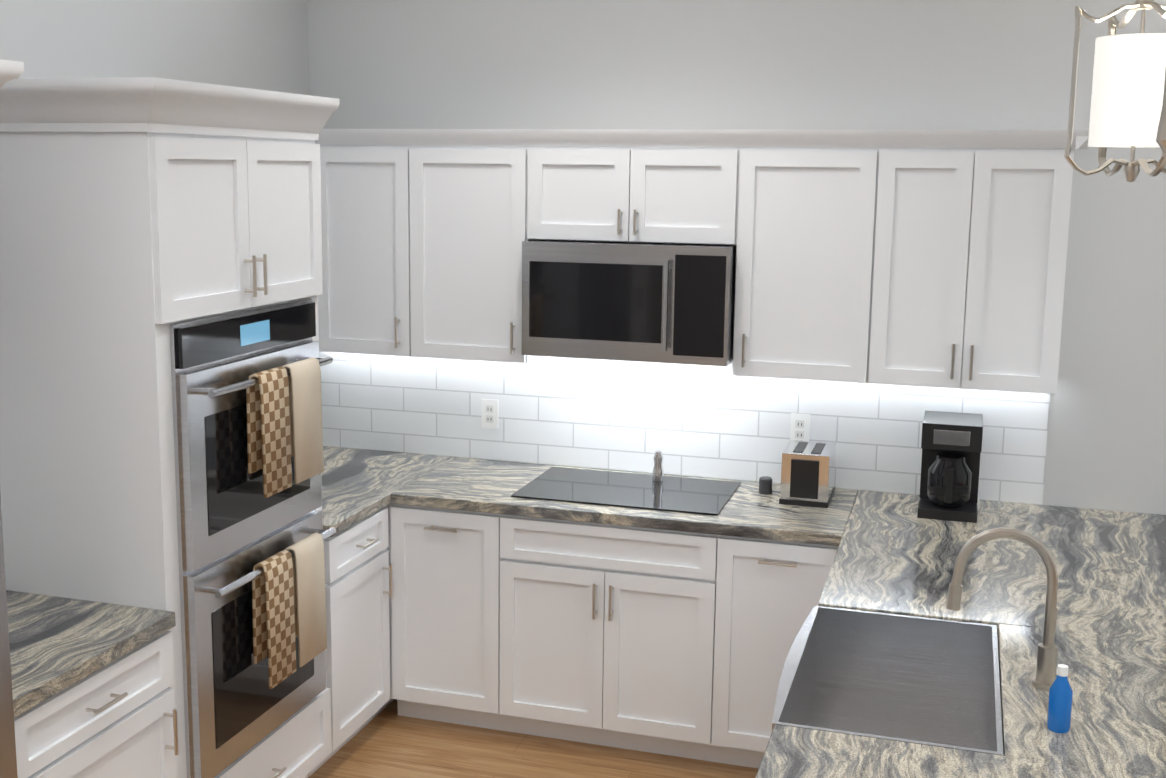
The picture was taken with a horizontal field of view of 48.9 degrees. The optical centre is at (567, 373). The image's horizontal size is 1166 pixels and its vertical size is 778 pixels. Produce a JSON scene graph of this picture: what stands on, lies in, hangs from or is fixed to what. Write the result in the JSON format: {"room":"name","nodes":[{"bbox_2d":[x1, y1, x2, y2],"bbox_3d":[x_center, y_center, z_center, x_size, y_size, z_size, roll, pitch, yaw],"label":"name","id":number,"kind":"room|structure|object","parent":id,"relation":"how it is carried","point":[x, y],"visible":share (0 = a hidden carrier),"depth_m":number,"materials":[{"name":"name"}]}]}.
{"room":"kitchen","nodes":[
{"label":"kitchen","id":0,"kind":"room"},
{"bbox_2d":[0,0,308,94],"bbox_3d":[-2.291,-0.358,1.794,0.150,4.330,7.960,3,10,17],"label":"wall","id":1,"kind":"structure","parent":0,"point":[258,44],"depth_m":4.38,"materials":[{"name":"paint"}]},
{"bbox_2d":[308,699,757,777],"bbox_3d":[1.758,2.030,1.164,8.520,0.100,8.480,3,10,17],"label":"floor","id":2,"kind":"structure","parent":0,"point":[388,741],"depth_m":4.66,"materials":[{"name":"brown wood"}]},
{"bbox_2d":[0,496,17,777],"bbox_3d":[-1.628,0.780,2.526,0.756,1.825,0.830,3,10,17],"label":"refrigerator","id":3,"kind":"object","parent":2,"relation":"on","point":[8,764],"depth_m":2.80,"materials":[{"name":"grey"}]},
{"bbox_2d":[0,59,23,87],"bbox_3d":[-1.747,0.586,2.260,0.717,2.330,1.597,3,10,17],"label":"pantry cabinet","id":4,"kind":"object","parent":2,"relation":"on","point":[10,70],"visible":1,"depth_m":2.70,"materials":[{"name":"white wood"}]},
{"bbox_2d":[14,631,178,777],"bbox_3d":[-1.464,1.150,3.349,0.684,0.878,0.632,3,10,17],"label":"base cabinet","id":5,"kind":"object","parent":2,"relation":"on","point":[117,718],"visible":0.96,"depth_m":3.26,"materials":[{"name":"white wood"}]},
{"bbox_2d":[6,590,175,717],"bbox_3d":[-1.472,0.694,3.280,0.657,0.040,0.633,3,10,17],"label":"countertop","id":6,"kind":"structure","parent":5,"relation":"on","point":[58,644],"depth_m":3.30,"materials":[{"name":"stone"}]},
{"bbox_2d":[0,77,339,777],"bbox_3d":[-1.218,0.328,3.906,0.733,2.330,0.980,3,10,17],"label":"tall cabinet","id":7,"kind":"object","parent":2,"relation":"on","point":[161,283],"visible":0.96,"depth_m":3.52,"materials":[{"name":"white painted wood"},{"name":"brushed nickel"}]},
{"bbox_2d":[246,366,291,497],"bbox_3d":[-0.877,0.169,3.773,0.058,0.364,0.150,3,10,17],"label":"hanging towel","id":8,"kind":"object","parent":7,"relation":"hanging from","point":[268,431],"visible":0.94,"depth_m":3.75,"materials":[{"name":"brown fabric"}]},
{"bbox_2d":[252,550,296,688],"bbox_3d":[-0.883,0.737,3.864,0.058,0.384,0.150,3,10,17],"label":"hanging towel","id":9,"kind":"object","parent":7,"relation":"hanging from","point":[273,616],"visible":0.92,"depth_m":3.84,"materials":[{"name":"brown fabric"}]},
{"bbox_2d":[282,357,323,483],"bbox_3d":[-0.820,0.141,3.952,0.058,0.364,0.170,3,10,17],"label":"hanging towel","id":10,"kind":"object","parent":7,"relation":"hanging from","point":[305,410],"visible":0.83,"depth_m":3.93,"materials":[{"name":"beige fabric"}]},
{"bbox_2d":[285,532,326,666],"bbox_3d":[-0.826,0.709,4.043,0.058,0.384,0.170,3,10,17],"label":"hanging towel","id":11,"kind":"object","parent":7,"relation":"hanging from","point":[308,560],"visible":0.85,"depth_m":4.02,"materials":[{"name":"beige fabric"}]},
{"bbox_2d":[308,506,393,776],"bbox_3d":[-0.934,0.888,5.023,0.684,0.878,1.123,3,10,17],"label":"base cabinet","id":12,"kind":"object","parent":2,"relation":"on","point":[358,571],"visible":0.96,"depth_m":4.61,"materials":[{"name":"white wood"}]},
{"bbox_2d":[387,503,514,731],"bbox_3d":[-0.345,0.884,5.088,0.514,0.878,0.647,3,10,17],"label":"base cabinet","id":13,"kind":"object","parent":2,"relation":"on","point":[452,604],"depth_m":4.79,"materials":[{"name":"white wood"}]},
{"bbox_2d":[515,515,738,763],"bbox_3d":[0.227,0.918,4.913,0.915,0.878,0.647,3,10,17],"label":"base cabinet","id":14,"kind":"object","parent":2,"relation":"on","point":[669,642],"depth_m":4.59,"materials":[{"name":"white wood"}]},
{"bbox_2d":[731,537,838,768],"bbox_3d":[0.797,0.952,4.738,0.509,0.878,0.647,3,10,17],"label":"base cabinet","id":15,"kind":"object","parent":2,"relation":"on","point":[778,584],"depth_m":4.43,"materials":[{"name":"white wood"}]},
{"bbox_3d":[1.077,1.100,3.835,0.684,0.878,2.227,3,10,17],"label":"base cabinet","id":16,"kind":"object","parent":2,"relation":"on","visible":0},
{"bbox_2d":[322,486,389,536],"bbox_3d":[-1.045,0.483,4.630,0.657,0.040,0.436,3,10,17],"label":"countertop","id":17,"kind":"structure","parent":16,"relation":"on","point":[343,507],"depth_m":4.62,"materials":[{"name":"stone"}]},
{"bbox_2d":[322,446,849,544],"bbox_3d":[0.126,0.460,4.852,2.760,0.040,0.687,3,10,17],"label":"countertop","id":18,"kind":"structure","parent":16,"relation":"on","point":[413,479],"depth_m":4.73,"materials":[{"name":"stone"}]},
{"bbox_2d":[511,467,740,515],"bbox_3d":[0.233,0.438,4.848,0.770,0.007,0.490,3,10,17],"label":"cooktop","id":19,"kind":"object","parent":18,"relation":"in","point":[645,491],"visible":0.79,"depth_m":4.81,"materials":[{"name":"black glass"}]},
{"bbox_2d":[652,450,663,481],"bbox_3d":[0.352,0.355,4.962,0.044,0.122,0.043,3,10,17],"label":"grinder","id":20,"kind":"object","parent":19,"relation":"on","point":[657,473],"visible":1,"depth_m":4.95,"materials":[{"name":"silver metal"}]},
{"bbox_2d":[759,476,771,494],"bbox_3d":[0.746,0.420,4.826,0.050,0.060,0.049,3,10,17],"label":"jar","id":21,"kind":"object","parent":18,"relation":"on","point":[765,485],"visible":1,"depth_m":4.81,"materials":[{"name":"grey"}]},
{"bbox_2d":[779,440,835,507],"bbox_3d":[0.893,0.367,4.749,0.176,0.192,0.253,3,10,17],"label":"toaster","id":22,"kind":"object","parent":18,"relation":"on","point":[808,473],"visible":1,"depth_m":4.64,"materials":[{"name":"silver metal"}]},
{"bbox_2d":[755,490,1165,777],"bbox_3d":[1.115,0.765,3.013,1.154,0.040,3.657,3,10,17],"label":"countertop","id":23,"kind":"structure","parent":16,"relation":"on","point":[896,554],"depth_m":3.52,"materials":[{"name":"stone"}]},
{"bbox_2d":[772,606,1002,754],"bbox_3d":[0.792,0.848,3.163,0.506,0.252,0.815,3,10,17],"label":"farmhouse sink","id":24,"kind":"object","parent":23,"relation":"in","point":[917,680],"visible":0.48,"depth_m":3.48,"materials":[{"name":"silver metal"}]},
{"bbox_2d":[917,410,982,522],"bbox_3d":[1.360,0.329,4.554,0.200,0.340,0.280,3,10,17],"label":"coffee maker","id":25,"kind":"object","parent":23,"relation":"on","point":[951,444],"visible":1,"depth_m":4.48,"materials":[{"name":"black plastic"}]},
{"bbox_2d":[946,527,1057,690],"bbox_3d":[1.045,0.545,3.066,0.265,0.376,0.112,3,10,17],"label":"faucet","id":26,"kind":"object","parent":23,"relation":"on","point":[1044,678],"visible":0.94,"depth_m":3.01,"materials":[{"name":"silver metal"}]},
{"bbox_2d":[1047,664,1072,732],"bbox_3d":[1.075,0.706,2.795,0.048,0.145,0.048,3,10,17],"label":"soap bottle","id":27,"kind":"object","parent":23,"relation":"on","point":[1060,705],"visible":1,"depth_m":2.78,"materials":[{"name":"blue plastic"}]},
{"bbox_2d":[308,0,1165,514],"bbox_3d":[0.655,-0.871,5.199,3.420,4.330,0.670,3,10,17],"label":"wall","id":28,"kind":"structure","parent":0,"point":[690,64],"depth_m":4.69,"materials":[{"name":"paint"}]},
{"bbox_2d":[319,351,1049,504],"bbox_3d":[0.329,0.166,5.102,2.967,0.464,0.008,3,10,17],"label":"tile backsplash","id":29,"kind":"structure","parent":28,"relation":"attached to","point":[710,421],"depth_m":5.08,"materials":[{"name":"white tile"}]},
{"bbox_2d":[482,399,497,428],"bbox_3d":[-0.320,0.166,5.298,0.072,0.120,0.008,3,10,17],"label":"electrical outlet","id":30,"kind":"object","parent":29,"relation":"attached to","point":[489,413],"visible":1,"depth_m":5.29,"materials":[{"name":"white plastic"}]},
{"bbox_2d":[790,413,809,440],"bbox_3d":[0.893,0.214,4.922,0.072,0.120,0.008,3,10,17],"label":"electrical outlet","id":31,"kind":"object","parent":29,"relation":"attached to","point":[800,427],"visible":0.92,"depth_m":4.92,"materials":[{"name":"white plastic"}]},
{"bbox_2d":[315,129,1088,393],"bbox_3d":[0.302,-0.460,4.813,3.012,0.887,0.384,3,10,17],"label":"upper cabinet","id":32,"kind":"object","parent":28,"relation":"attached to","point":[931,258],"visible":0.96,"depth_m":4.54,"materials":[{"name":"white wood"}]},
{"bbox_2d":[522,240,735,365],"bbox_3d":[0.255,-0.281,4.815,0.772,0.425,0.460,3,10,17],"label":"microwave","id":33,"kind":"object","parent":32,"relation":"attached to","point":[653,302],"visible":0.96,"depth_m":4.63,"materials":[{"name":"silver metal"}]},
{"bbox_3d":[-0.679,-1.877,1.046,3.490,1.300,7.960,3,10,17],"label":"ceiling","id":34,"kind":"structure","parent":0,"visible":0},
{"bbox_2d":[1064,0,1165,182],"bbox_3d":[1.660,-1.081,3.687,0.295,1.054,0.295,9,12,42],"label":"pendant light","id":35,"kind":"object","parent":34,"relation":"hanging from","point":[1128,88],"visible":0.98,"depth_m":3.65,"materials":[{"name":"white fabric"}]},
{"bbox_2d":[1156,69,1165,153],"bbox_3d":[1.064,-0.786,1.801,0.295,1.054,0.295,9,12,42],"label":"pendant light","id":36,"kind":"object","parent":34,"relation":"hanging from","point":[1161,137],"visible":1,"depth_m":1.86,"materials":[{"name":"silver metal"}]}
]}

